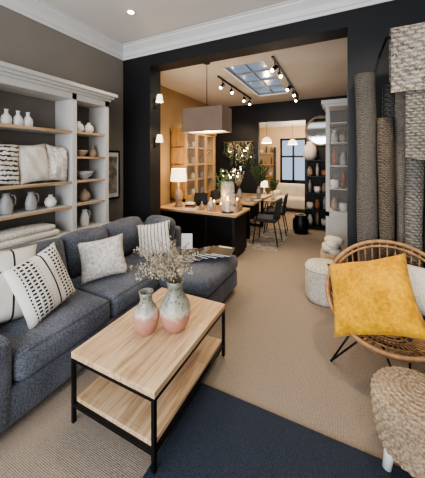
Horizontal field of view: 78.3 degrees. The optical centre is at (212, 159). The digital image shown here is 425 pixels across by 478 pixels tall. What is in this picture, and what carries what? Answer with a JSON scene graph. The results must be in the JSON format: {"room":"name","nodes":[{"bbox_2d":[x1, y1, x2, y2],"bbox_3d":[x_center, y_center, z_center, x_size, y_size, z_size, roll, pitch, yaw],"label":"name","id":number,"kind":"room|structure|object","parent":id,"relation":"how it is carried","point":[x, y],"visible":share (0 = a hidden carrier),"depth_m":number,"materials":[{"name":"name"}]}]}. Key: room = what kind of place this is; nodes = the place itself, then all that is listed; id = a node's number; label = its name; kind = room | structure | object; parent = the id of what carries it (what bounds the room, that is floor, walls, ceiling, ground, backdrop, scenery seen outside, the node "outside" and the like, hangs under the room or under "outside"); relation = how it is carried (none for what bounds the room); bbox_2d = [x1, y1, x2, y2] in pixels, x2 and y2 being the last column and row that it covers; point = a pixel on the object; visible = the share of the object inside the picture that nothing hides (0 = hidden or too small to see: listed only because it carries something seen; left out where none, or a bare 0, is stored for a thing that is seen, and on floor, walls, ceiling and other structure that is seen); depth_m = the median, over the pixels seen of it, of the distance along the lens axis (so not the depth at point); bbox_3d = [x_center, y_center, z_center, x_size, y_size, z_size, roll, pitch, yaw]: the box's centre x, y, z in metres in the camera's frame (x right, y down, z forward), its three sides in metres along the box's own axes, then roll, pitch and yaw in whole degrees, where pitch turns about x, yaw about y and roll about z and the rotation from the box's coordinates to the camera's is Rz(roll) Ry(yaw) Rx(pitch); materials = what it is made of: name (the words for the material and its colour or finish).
{"room":"shop","nodes":[
{"label":"shop","id":0,"kind":"room"},
{"bbox_2d":[0,5,122,221],"bbox_3d":[-2.509,-0.060,1.981,0.150,3.320,4.750,0,0,26],"label":"wall","id":1,"kind":"structure","parent":0,"point":[25,42],"depth_m":3.26,"materials":[{"name":"beige paint"}]},
{"bbox_2d":[0,0,122,60],"bbox_3d":[-2.375,-1.635,1.915,0.150,0.170,4.750,0,0,26],"label":"trim","id":2,"kind":"structure","parent":1,"relation":"attached to","point":[39,11],"depth_m":3.14,"materials":[{"name":"white paint"}]},
{"bbox_2d":[109,150,119,199],"bbox_3d":[-1.501,0.220,3.825,0.032,0.720,0.350,0,0,26],"label":"framed picture","id":3,"kind":"object","parent":1,"relation":"attached to","point":[114,156],"visible":0.64,"depth_m":3.88,"materials":[{"name":"black metal"}]},
{"bbox_2d":[41,0,290,43],"bbox_3d":[-0.399,-1.770,0.947,4.550,0.100,4.750,0,0,26],"label":"ceiling","id":4,"kind":"structure","parent":0,"point":[151,18],"depth_m":3.04,"materials":[{"name":"white paint"}]},
{"bbox_2d":[127,9,134,13],"bbox_3d":[-0.946,-1.714,3.025,0.090,0.010,0.090,0,0,26],"label":"recessed light","id":5,"kind":"object","parent":4,"relation":"in","point":[129,11],"visible":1,"depth_m":3.01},
{"bbox_2d":[161,85,215,205],"bbox_3d":[-0.746,0.050,5.989,0.150,3.100,3.500,0,0,26],"label":"wall","id":6,"kind":"structure","parent":0,"point":[173,103],"depth_m":5.46,"materials":[{"name":"beige paint"}]},
{"bbox_2d":[0,202,424,477],"bbox_3d":[1.172,1.650,4.325,5.100,0.100,12.600,0,0,26],"label":"floor","id":7,"kind":"structure","parent":0,"point":[280,344],"depth_m":1.90,"materials":[{"name":"carpet"}]},
{"bbox_2d":[0,61,117,250],"bbox_3d":[-2.009,0.370,2.360,0.405,2.460,2.630,0,0,26],"label":"bookcase","id":8,"kind":"object","parent":7,"relation":"on","point":[55,105],"visible":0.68,"depth_m":2.97,"materials":[{"name":"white wood"}]},
{"bbox_2d":[0,109,11,123],"bbox_3d":[-1.952,-0.406,2.471,0.090,0.150,0.090,0,0,26],"label":"bottle vase","id":9,"kind":"object","parent":8,"relation":"on","point":[5,118],"visible":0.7,"depth_m":2.44,"materials":[{"name":"white ceramic"}]},
{"bbox_2d":[0,193,16,214],"bbox_3d":[-1.954,0.414,2.478,0.110,0.200,0.126,0,0,-11],"label":"ceramic jug","id":10,"kind":"object","parent":8,"relation":"on","point":[6,203],"visible":1,"depth_m":2.44,"materials":[{"name":"white ceramic"}]},
{"bbox_2d":[0,144,19,184],"bbox_3d":[-1.960,0.035,2.385,0.185,0.424,0.365,0,0,38],"label":"pillow","id":11,"kind":"object","parent":8,"relation":"on","point":[9,170],"visible":1,"depth_m":2.42,"materials":[{"name":"white fabric"}]},
{"bbox_2d":[12,111,23,124],"bbox_3d":[-1.908,-0.406,2.561,0.090,0.150,0.090,0,0,26],"label":"bottle vase","id":12,"kind":"object","parent":8,"relation":"on","point":[17,119],"visible":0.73,"depth_m":2.53,"materials":[{"name":"white ceramic"}]},
{"bbox_2d":[23,112,32,125],"bbox_3d":[-1.869,-0.406,2.641,0.090,0.150,0.090,0,0,26],"label":"bottle vase","id":13,"kind":"object","parent":8,"relation":"on","point":[28,121],"visible":0.76,"depth_m":2.62,"materials":[{"name":"white ceramic"}]},
{"bbox_2d":[0,222,59,249],"bbox_3d":[-1.908,0.740,2.561,0.260,0.160,0.700,0,0,26],"label":"folded blanket","id":14,"kind":"object","parent":8,"relation":"on","point":[15,236],"visible":1,"depth_m":2.53,"materials":[{"name":"beige fabric"}]},
{"bbox_2d":[25,191,38,210],"bbox_3d":[-1.857,0.419,2.676,0.104,0.189,0.119,0,0,-11],"label":"ceramic jug","id":15,"kind":"object","parent":8,"relation":"on","point":[31,202],"visible":1,"depth_m":2.64,"materials":[{"name":"white ceramic"}]},
{"bbox_2d":[18,143,50,184],"bbox_3d":[-1.830,0.035,2.656,0.174,0.432,0.336,0,0,22],"label":"pillow","id":16,"kind":"object","parent":8,"relation":"on","point":[33,166],"visible":0.92,"depth_m":2.60,"materials":[{"name":"beige fabric"}]},
{"bbox_2d":[44,194,56,207],"bbox_3d":[-1.767,0.447,2.848,0.120,0.135,0.120,0,0,26],"label":"round vase","id":17,"kind":"object","parent":8,"relation":"on","point":[50,201],"visible":1,"depth_m":2.81,"materials":[{"name":"white ceramic"}]},
{"bbox_2d":[45,143,67,180],"bbox_3d":[-1.722,0.035,2.877,0.217,0.430,0.226,0,0,-28],"label":"pillow","id":18,"kind":"object","parent":8,"relation":"on","point":[57,156],"visible":0.88,"depth_m":2.83,"materials":[{"name":"white fabric"}]},
{"bbox_2d":[77,121,83,131],"bbox_3d":[-1.618,-0.399,3.153,0.120,0.135,0.120,0,0,26],"label":"round vase","id":19,"kind":"object","parent":8,"relation":"on","point":[80,128],"visible":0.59,"depth_m":3.12,"materials":[{"name":"white ceramic"}]},
{"bbox_2d":[77,150,87,156],"bbox_3d":[-1.600,-0.081,3.189,0.150,0.080,0.150,0,0,26],"label":"ceramic bowl","id":20,"kind":"object","parent":8,"relation":"on","point":[81,153],"visible":0.91,"depth_m":3.15,"materials":[{"name":"brown ceramic"}]},
{"bbox_2d":[78,188,90,201],"bbox_3d":[-1.583,0.431,3.225,0.138,0.155,0.138,0,0,26],"label":"round vase","id":21,"kind":"object","parent":8,"relation":"on","point":[84,195],"visible":1,"depth_m":3.18,"materials":[{"name":"beige ceramic"}]},
{"bbox_2d":[79,209,90,225],"bbox_3d":[-1.584,0.709,3.233,0.110,0.200,0.126,0,0,-11],"label":"ceramic jug","id":22,"kind":"object","parent":8,"relation":"on","point":[84,217],"visible":1,"depth_m":3.19,"materials":[{"name":"white ceramic"}]},
{"bbox_2d":[77,171,92,179],"bbox_3d":[-1.583,0.187,3.225,0.210,0.104,0.210,0,0,26],"label":"ceramic bowl","id":23,"kind":"object","parent":8,"relation":"on","point":[83,175],"visible":0.96,"depth_m":3.16,"materials":[{"name":"white ceramic"}]},
{"bbox_2d":[84,123,93,132],"bbox_3d":[-1.556,-0.399,3.279,0.120,0.135,0.120,0,0,26],"label":"round vase","id":24,"kind":"object","parent":8,"relation":"on","point":[88,128],"visible":0.77,"depth_m":3.24,"materials":[{"name":"white ceramic"}]},
{"bbox_2d":[89,145,96,156],"bbox_3d":[-1.530,-0.116,3.333,0.090,0.150,0.090,0,0,26],"label":"bottle vase","id":25,"kind":"object","parent":8,"relation":"on","point":[92,152],"visible":1,"depth_m":3.30,"materials":[{"name":"beige ceramic"}]},
{"bbox_2d":[0,215,237,433],"bbox_3d":[-0.890,1.165,2.457,1.540,0.870,2.450,0,0,26],"label":"sofa","id":26,"kind":"object","parent":7,"relation":"on","point":[35,362],"visible":0.62,"depth_m":2.10,"materials":[{"name":"fabric"}]},
{"bbox_2d":[0,244,36,323],"bbox_3d":[-1.487,0.880,1.809,0.242,0.559,0.544,0,0,38],"label":"cushion","id":27,"kind":"object","parent":26,"relation":"on","point":[10,310],"visible":0.42,"depth_m":1.81,"materials":[{"name":"white fabric"}]},
{"bbox_2d":[1,242,76,328],"bbox_3d":[-1.248,0.910,1.926,0.229,0.499,0.474,0,0,10],"label":"patterned cushion","id":28,"kind":"object","parent":26,"relation":"on","point":[42,282],"visible":1,"depth_m":1.84,"materials":[{"name":"white fabric"}]},
{"bbox_2d":[77,233,127,284],"bbox_3d":[-1.058,0.945,2.522,0.462,0.394,0.219,0,0,-23],"label":"textured cushion","id":29,"kind":"object","parent":26,"relation":"on","point":[99,258],"visible":1,"depth_m":2.46,"materials":[{"name":"white fabric"}]},
{"bbox_2d":[136,220,171,256],"bbox_3d":[-0.706,0.960,3.175,0.469,0.437,0.206,0,0,-4],"label":"striped cushion","id":30,"kind":"object","parent":26,"relation":"on","point":[149,232],"visible":0.87,"depth_m":3.12,"materials":[{"name":"white fabric"}]},
{"bbox_2d":[181,233,192,248],"bbox_3d":[-0.332,1.052,3.392,0.140,0.192,0.060,0,0,1],"label":"price card","id":31,"kind":"object","parent":26,"relation":"on","point":[187,238],"visible":0.98,"depth_m":3.38,"materials":[{"name":"paper"}]},
{"bbox_2d":[174,245,234,261],"bbox_3d":[-0.099,1.092,3.066,0.729,0.088,0.400,0,0,4],"label":"magazines","id":32,"kind":"object","parent":26,"relation":"on","point":[207,252],"visible":0.87,"depth_m":3.01,"materials":[{"name":"paper"}]},
{"bbox_2d":[71,288,224,474],"bbox_3d":[-0.380,1.385,1.856,0.635,0.430,0.900,0,0,26],"label":"coffee table","id":33,"kind":"object","parent":7,"relation":"on","point":[142,383],"visible":0.92,"depth_m":1.59,"materials":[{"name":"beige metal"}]},
{"bbox_2d":[133,287,158,335],"bbox_3d":[-0.453,1.032,1.781,0.176,0.275,0.176,0,0,26],"label":"vase","id":34,"kind":"object","parent":33,"relation":"on","point":[146,313],"visible":1,"depth_m":1.73,"materials":[{"name":"ceramic"}]},
{"bbox_2d":[159,276,190,333],"bbox_3d":[-0.261,1.002,1.820,0.220,0.335,0.220,0,0,26],"label":"vase","id":35,"kind":"object","parent":33,"relation":"on","point":[175,308],"visible":0.94,"depth_m":1.75,"materials":[{"name":"ceramic"}]},
{"bbox_2d":[116,233,198,282],"bbox_3d":[-0.340,0.699,1.846,0.513,0.364,0.584,0,0,32],"label":"flower bouquet","id":36,"kind":"object","parent":35,"relation":"in","point":[166,268],"visible":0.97,"depth_m":1.77,"materials":[{"name":"beige plant"}]},
{"bbox_2d":[170,127,216,203],"bbox_3d":[-0.400,0.465,6.076,0.385,2.270,1.500,0,0,26],"label":"display cabinet","id":37,"kind":"object","parent":7,"relation":"on","point":[195,153],"visible":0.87,"depth_m":5.96,"materials":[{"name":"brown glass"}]},
{"bbox_2d":[161,202,249,256],"bbox_3d":[-0.172,1.230,4.706,1.550,0.740,0.700,0,0,26],"label":"counter","id":38,"kind":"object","parent":7,"relation":"on","point":[207,228],"depth_m":4.36,"materials":[{"name":"brown wood"}]},
{"bbox_2d":[170,168,186,206],"bbox_3d":[-0.625,0.509,4.816,0.300,0.700,0.300,0,0,26],"label":"table lamp","id":39,"kind":"object","parent":38,"relation":"on","point":[178,175],"visible":1,"depth_m":4.74,"materials":[{"name":"white fabric"}]},
{"bbox_2d":[184,202,197,209],"bbox_3d":[-0.382,0.804,4.608,0.200,0.111,0.150,0,0,15],"label":"book stack","id":40,"kind":"object","parent":38,"relation":"on","point":[189,205],"visible":1,"depth_m":4.54,"materials":[{"name":"paper"}]},
{"bbox_2d":[194,193,207,205],"bbox_3d":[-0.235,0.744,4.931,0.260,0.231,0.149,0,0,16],"label":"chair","id":41,"kind":"object","parent":38,"relation":"on","point":[198,197],"visible":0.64,"depth_m":4.97,"materials":[{"name":"black fabric"}]},
{"bbox_2d":[199,201,203,209],"bbox_3d":[-0.184,0.784,4.489,0.090,0.150,0.090,0,0,26],"label":"bottle vase","id":42,"kind":"object","parent":38,"relation":"on","point":[201,206],"visible":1,"depth_m":4.46,"materials":[{"name":"beige ceramic"}]},
{"bbox_2d":[212,200,215,211],"bbox_3d":[0.028,0.758,4.329,0.060,0.202,0.060,0,0,26],"label":"pillar candle","id":43,"kind":"object","parent":38,"relation":"on","point":[214,202],"visible":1,"depth_m":4.31,"materials":[{"name":"beige wax"}]},
{"bbox_2d":[219,202,222,211],"bbox_3d":[0.139,0.783,4.375,0.060,0.152,0.060,0,0,26],"label":"pillar candle","id":44,"kind":"object","parent":38,"relation":"on","point":[220,204],"visible":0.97,"depth_m":4.36,"materials":[{"name":"beige wax"}]},
{"bbox_2d":[214,168,234,208],"bbox_3d":[0.245,0.500,4.586,0.333,0.719,0.448,0,0,30],"label":"arrangement","id":45,"kind":"object","parent":38,"relation":"on","point":[224,185],"visible":0.99,"depth_m":4.56,"materials":[{"name":"green plant"}]},
{"bbox_2d":[222,196,233,213],"bbox_3d":[0.247,0.610,4.277,0.230,0.500,0.230,0,0,26],"label":"hurricane lantern","id":46,"kind":"object","parent":38,"relation":"on","point":[227,210],"visible":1,"depth_m":4.25,"materials":[{"name":"wax"}]},
{"bbox_2d":[235,198,238,212],"bbox_3d":[0.404,0.739,4.279,0.060,0.242,0.060,0,0,26],"label":"pillar candle","id":47,"kind":"object","parent":38,"relation":"on","point":[237,200],"visible":1,"depth_m":4.26,"materials":[{"name":"beige wax"}]},
{"bbox_2d":[238,199,242,210],"bbox_3d":[0.456,0.762,4.454,0.117,0.195,0.117,0,0,26],"label":"bottle vase","id":48,"kind":"object","parent":38,"relation":"on","point":[240,203],"visible":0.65,"depth_m":4.41,"materials":[{"name":"beige ceramic"}]},
{"bbox_2d":[211,189,234,206],"bbox_3d":[0.265,1.166,6.439,0.492,0.850,0.524,0,0,21],"label":"dining chair","id":49,"kind":"object","parent":7,"relation":"on","point":[215,193],"visible":0.41,"depth_m":6.45,"materials":[{"name":"grey fabric"}]},
{"bbox_2d":[260,146,275,190],"bbox_3d":[2.068,0.515,10.473,0.900,2.170,0.330,0,0,26],"label":"shelving unit","id":50,"kind":"object","parent":7,"relation":"on","point":[271,149],"visible":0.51,"depth_m":10.31,"materials":[{"name":"brown wood"}]},
{"bbox_2d":[246,225,292,251],"bbox_3d":[0.860,1.596,5.620,1.400,0.008,1.750,0,0,26],"label":"patterned rug","id":51,"kind":"object","parent":7,"relation":"on","point":[267,241],"visible":0.46,"depth_m":5.29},
{"bbox_2d":[215,193,271,238],"bbox_3d":[0.735,1.216,5.876,0.850,0.750,1.500,0,0,26],"label":"dining table","id":52,"kind":"object","parent":51,"relation":"on","point":[245,196],"visible":0.46,"depth_m":5.56,"materials":[{"name":"brown wood"}]},
{"bbox_2d":[230,166,243,198],"bbox_3d":[0.531,0.485,5.587,0.251,0.710,0.285,0,0,26],"label":"arrangement","id":53,"kind":"object","parent":52,"relation":"on","point":[238,176],"visible":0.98,"depth_m":5.59,"materials":[{"name":"white plant"}]},
{"bbox_2d":[246,198,258,201],"bbox_3d":[0.811,0.814,5.338,0.270,0.052,0.270,0,0,26],"label":"place setting","id":54,"kind":"object","parent":52,"relation":"on","point":[249,199],"visible":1,"depth_m":5.34,"materials":[{"name":"white ceramic"}]},
{"bbox_2d":[249,164,268,195],"bbox_3d":[1.033,0.466,6.110,0.466,0.748,0.420,0,0,-32],"label":"arrangement","id":55,"kind":"object","parent":52,"relation":"on","point":[256,172],"visible":0.98,"depth_m":6.09,"materials":[{"name":"green plant"}]},
{"bbox_2d":[252,198,282,246],"bbox_3d":[1.072,1.166,5.065,0.492,0.850,0.524,0,0,26],"label":"dining chair","id":56,"kind":"object","parent":51,"relation":"on","point":[275,217],"visible":1,"depth_m":4.92,"materials":[{"name":"grey fabric"}]},
{"bbox_2d":[263,193,287,235],"bbox_3d":[1.394,1.166,5.722,0.492,0.850,0.524,0,0,20],"label":"dining chair","id":57,"kind":"object","parent":51,"relation":"on","point":[283,210],"visible":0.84,"depth_m":5.56,"materials":[{"name":"grey fabric"}]},
{"bbox_2d":[264,197,278,210],"bbox_3d":[1.681,1.383,7.751,0.700,0.445,0.700,0,0,26],"label":"side table","id":58,"kind":"object","parent":7,"relation":"on","point":[269,199],"visible":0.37,"depth_m":7.66,"materials":[{"name":"brown wood"}]},
{"bbox_2d":[261,181,267,193],"bbox_3d":[1.555,0.896,7.835,0.225,0.525,0.225,0,0,26],"label":"table lamp","id":59,"kind":"object","parent":58,"relation":"on","point":[264,184],"visible":0.67,"depth_m":7.76,"materials":[{"name":"white fabric"}]},
{"bbox_2d":[268,178,278,199],"bbox_3d":[1.788,0.844,7.682,0.274,0.631,0.323,0,0,-3],"label":"arrangement","id":60,"kind":"object","parent":58,"relation":"on","point":[273,184],"visible":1,"depth_m":7.63,"materials":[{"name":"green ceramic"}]},
{"bbox_2d":[143,383,414,477],"bbox_3d":[0.303,1.593,0.096,2.240,0.014,2.840,0,0,26],"label":"area rug","id":61,"kind":"object","parent":7,"relation":"on","point":[218,434],"visible":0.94,"depth_m":1.43,"materials":[{"name":"blue carpet"}]},
{"bbox_2d":[370,366,424,477],"bbox_3d":[1.040,1.371,1.317,0.419,0.431,0.419,0,0,-25],"label":"stool","id":62,"kind":"object","parent":61,"relation":"on","point":[397,393],"visible":1,"depth_m":1.26,"materials":[{"name":"beige wicker"}]},
{"bbox_2d":[270,183,304,209],"bbox_3d":[2.577,1.190,8.325,1.280,0.820,0.860,0,0,34],"label":"sofa","id":63,"kind":"object","parent":7,"relation":"on","point":[296,192],"visible":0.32,"depth_m":8.37,"materials":[{"name":"fabric"}]},
{"bbox_2d":[293,213,308,234],"bbox_3d":[1.939,1.400,5.731,0.340,0.400,0.340,0,0,26],"label":"floor vase","id":64,"kind":"object","parent":7,"relation":"on","point":[300,221],"visible":1,"depth_m":5.61,"materials":[{"name":"black ceramic"}]},
{"bbox_2d":[305,160,325,227],"bbox_3d":[2.444,0.800,6.080,0.520,1.600,0.370,0,0,26],"label":"shelving unit","id":65,"kind":"object","parent":7,"relation":"on","point":[308,170],"visible":0.89,"depth_m":6.04,"materials":[{"name":"metal"}]},
{"bbox_2d":[303,141,316,159],"bbox_3d":[2.298,-0.216,6.146,0.320,0.430,0.320,0,0,26],"label":"floor vase","id":66,"kind":"object","parent":65,"relation":"on","point":[310,151],"visible":1,"depth_m":6.04,"materials":[{"name":"beige ceramic"}]},
{"bbox_2d":[305,258,333,306],"bbox_3d":[1.281,1.387,3.002,0.416,0.425,0.416,0,0,26],"label":"pouf","id":67,"kind":"object","parent":7,"relation":"on","point":[316,269],"visible":0.66,"depth_m":2.89,"materials":[{"name":"beige fabric"}]},
{"bbox_2d":[320,235,346,262],"bbox_3d":[1.618,1.302,3.439,0.370,0.597,0.370,0,0,26],"label":"basket","id":68,"kind":"object","parent":7,"relation":"on","point":[331,248],"visible":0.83,"depth_m":3.35,"materials":[{"name":"fabric"}]},
{"bbox_2d":[321,98,346,248],"bbox_3d":[2.155,0.350,3.944,0.920,2.500,0.460,0,0,26],"label":"display cabinet","id":69,"kind":"object","parent":7,"relation":"on","point":[335,109],"visible":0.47,"depth_m":4.00,"materials":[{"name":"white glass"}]},
{"bbox_2d":[354,72,378,261],"bbox_3d":[1.480,0.390,2.499,0.219,2.420,0.182,0,0,26],"label":"rolled rug","id":70,"kind":"object","parent":7,"relation":"on","point":[365,86],"visible":0.63,"depth_m":2.43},
{"bbox_2d":[325,239,424,368],"bbox_3d":[1.317,1.145,1.961,0.899,0.915,0.752,0,0,38],"label":"rattan chair","id":71,"kind":"object","parent":7,"relation":"on","point":[417,345],"visible":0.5,"depth_m":1.85,"materials":[{"name":"brown wicker"}]},
{"bbox_2d":[327,253,424,338],"bbox_3d":[1.156,0.990,1.917,0.707,0.611,0.401,0,0,39],"label":"cushion","id":72,"kind":"object","parent":71,"relation":"on","point":[373,297],"visible":1,"depth_m":1.82,"materials":[{"name":"yellow fabric"}]},
{"bbox_2d":[407,264,424,315],"bbox_3d":[1.513,0.960,1.953,0.225,0.305,0.420,0,0,-44],"label":"cushion","id":73,"kind":"object","parent":71,"relation":"on","point":[416,274],"visible":0.28,"depth_m":1.90,"materials":[{"name":"fabric"}]},
{"bbox_2d":[377,117,400,342],"bbox_3d":[1.578,0.610,2.341,0.136,1.980,0.180,0,0,-36],"label":"rolled rug","id":74,"kind":"object","parent":7,"relation":"on","point":[385,140],"visible":0.52,"depth_m":2.31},
{"bbox_2d":[382,84,395,211],"bbox_3d":[1.637,0.450,2.456,0.112,2.300,0.154,0,0,-40],"label":"rolled rug","id":75,"kind":"object","parent":7,"relation":"on","point":[388,98],"visible":0.15,"depth_m":2.40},
{"bbox_2d":[395,92,404,338],"bbox_3d":[1.759,0.340,2.381,0.158,2.520,0.181,0,0,-43],"label":"rolled rug","id":76,"kind":"object","parent":7,"relation":"on","point":[400,96],"visible":0.25,"depth_m":2.35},
{"bbox_2d":[404,157,424,353],"bbox_3d":[1.728,0.430,2.220,0.158,2.340,0.148,0,0,-37],"label":"rolled rug","id":77,"kind":"object","parent":7,"relation":"on","point":[414,168],"visible":0.33,"depth_m":2.18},
{"bbox_2d":[423,174,424,319],"bbox_3d":[1.924,0.400,2.291,0.153,2.400,0.158,0,0,-42],"label":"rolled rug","id":78,"kind":"object","parent":7,"relation":"on","point":[424,174],"visible":0.12,"depth_m":2.29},
{"bbox_2d":[161,37,346,106],"bbox_3d":[1.135,-1.550,5.134,4.280,0.100,3.620,0,0,26],"label":"ceiling","id":79,"kind":"structure","parent":0,"point":[315,70],"depth_m":4.75,"materials":[{"name":"beige paint"}]},
{"bbox_2d":[182,63,231,133],"bbox_3d":[-0.086,-0.960,3.984,0.680,1.080,0.340,0,0,26],"label":"pendant lamp","id":80,"kind":"object","parent":79,"relation":"hanging from","point":[217,118],"visible":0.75,"depth_m":3.84,"materials":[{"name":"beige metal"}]},
{"bbox_2d":[217,75,250,104],"bbox_3d":[0.518,-1.398,5.481,0.106,0.200,1.900,0,0,26],"label":"track light","id":81,"kind":"object","parent":79,"relation":"attached to","point":[222,85],"visible":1,"depth_m":5.18,"materials":[{"name":"black metal"}]},
{"bbox_2d":[226,61,286,94],"bbox_3d":[0.934,-1.560,5.055,0.670,0.060,2.100,0,0,26],"label":"window","id":82,"kind":"structure","parent":79,"relation":"attached to","point":[257,76],"depth_m":4.93,"materials":[{"name":"glass"},{"name":"black metal"}]},
{"bbox_2d":[270,56,298,101],"bbox_3d":[1.422,-1.399,4.899,0.111,0.199,2.550,0,0,26],"label":"track light","id":83,"kind":"object","parent":79,"relation":"attached to","point":[277,65],"visible":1,"depth_m":4.43,"materials":[{"name":"black metal"}]},
{"bbox_2d":[123,0,424,261],"bbox_3d":[0.633,-0.060,3.225,5.000,3.320,0.250,0,0,26],"label":"wall","id":84,"kind":"structure","parent":0,"point":[365,29],"depth_m":3.17,"materials":[{"name":"black paint"}]},
{"bbox_2d":[154,94,162,108],"bbox_3d":[-0.806,-0.880,3.925,0.135,0.200,0.110,0,0,26],"label":"wall sconce","id":85,"kind":"object","parent":84,"relation":"attached to","point":[159,99],"visible":1,"depth_m":3.91,"materials":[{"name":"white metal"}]},
{"bbox_2d":[154,134,162,147],"bbox_3d":[-0.806,-0.280,3.925,0.135,0.200,0.110,0,0,26],"label":"wall sconce","id":86,"kind":"object","parent":84,"relation":"attached to","point":[159,138],"visible":1,"depth_m":3.89,"materials":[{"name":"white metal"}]},
{"bbox_2d":[123,0,392,60],"bbox_3d":[0.613,-1.635,3.013,4.550,0.170,0.150,0,0,26],"label":"trim","id":87,"kind":"structure","parent":84,"relation":"attached to","point":[292,11],"depth_m":3.13,"materials":[{"name":"white paint"}]},
{"bbox_2d":[216,95,346,222],"bbox_3d":[1.904,0.050,6.706,4.280,3.100,0.120,0,0,26],"label":"wall","id":88,"kind":"structure","parent":0,"point":[246,119],"depth_m":6.99,"materials":[{"name":"black paint"}]},
{"bbox_2d":[222,141,255,167],"bbox_3d":[0.719,-0.136,7.132,0.980,0.752,0.157,0,0,26],"label":"hanging greenery","id":89,"kind":"object","parent":88,"relation":"attached to","point":[231,151],"visible":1,"depth_m":7.08,"materials":[{"name":"green plant"}]},
{"bbox_2d":[305,115,325,145],"bbox_3d":[2.601,-0.700,6.264,0.736,0.736,0.056,0,0,26],"label":"round mirror","id":90,"kind":"object","parent":88,"relation":"attached to","point":[315,129],"visible":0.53,"depth_m":6.29,"materials":[{"name":"silver glass"}]},
{"bbox_2d":[260,126,304,193],"bbox_3d":[3.285,0.150,10.150,3.730,2.900,0.120,0,0,26],"label":"wall","id":91,"kind":"structure","parent":0,"point":[275,134],"depth_m":10.47,"materials":[{"name":"beige paint"}]},
{"bbox_2d":[280,138,304,183],"bbox_3d":[3.151,0.378,10.182,0.996,2.445,0.060,0,0,26],"label":"window","id":92,"kind":"structure","parent":91,"relation":"in","point":[293,181],"depth_m":10.17,"materials":[{"name":"black metal"}]},
{"bbox_2d":[260,120,304,127],"bbox_3d":[2.498,-1.350,8.542,3.730,0.100,3.700,0,0,26],"label":"ceiling","id":93,"kind":"structure","parent":0,"point":[302,122],"depth_m":9.56,"materials":[{"name":"beige paint"}]},
{"bbox_2d":[262,137,271,142],"bbox_3d":[1.722,-0.920,8.288,0.320,0.760,0.320,0,0,26],"label":"pendant lamp","id":94,"kind":"object","parent":93,"relation":"hanging from","point":[266,139],"visible":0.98,"depth_m":8.17,"materials":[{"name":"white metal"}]},
{"bbox_2d":[288,123,296,144],"bbox_3d":[2.788,-0.920,9.101,0.320,0.760,0.320,0,0,26],"label":"pendant lamp","id":95,"kind":"object","parent":93,"relation":"hanging from","point":[292,141],"visible":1,"depth_m":9.05,"materials":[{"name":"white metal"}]},
{"bbox_3d":[1.711,-0.060,-0.087,0.150,3.320,4.750,0,0,26],"label":"wall","id":96,"kind":"structure","parent":0,"visible":0},
{"bbox_2d":[378,22,424,159],"bbox_3d":[2.041,-0.537,2.091,1.155,1.095,0.529,0,0,26],"label":"rug","id":97,"kind":"object","parent":96,"relation":"hanging from","point":[406,43],"visible":1,"depth_m":2.06,"materials":[{"name":"beige fabric"}]}
]}

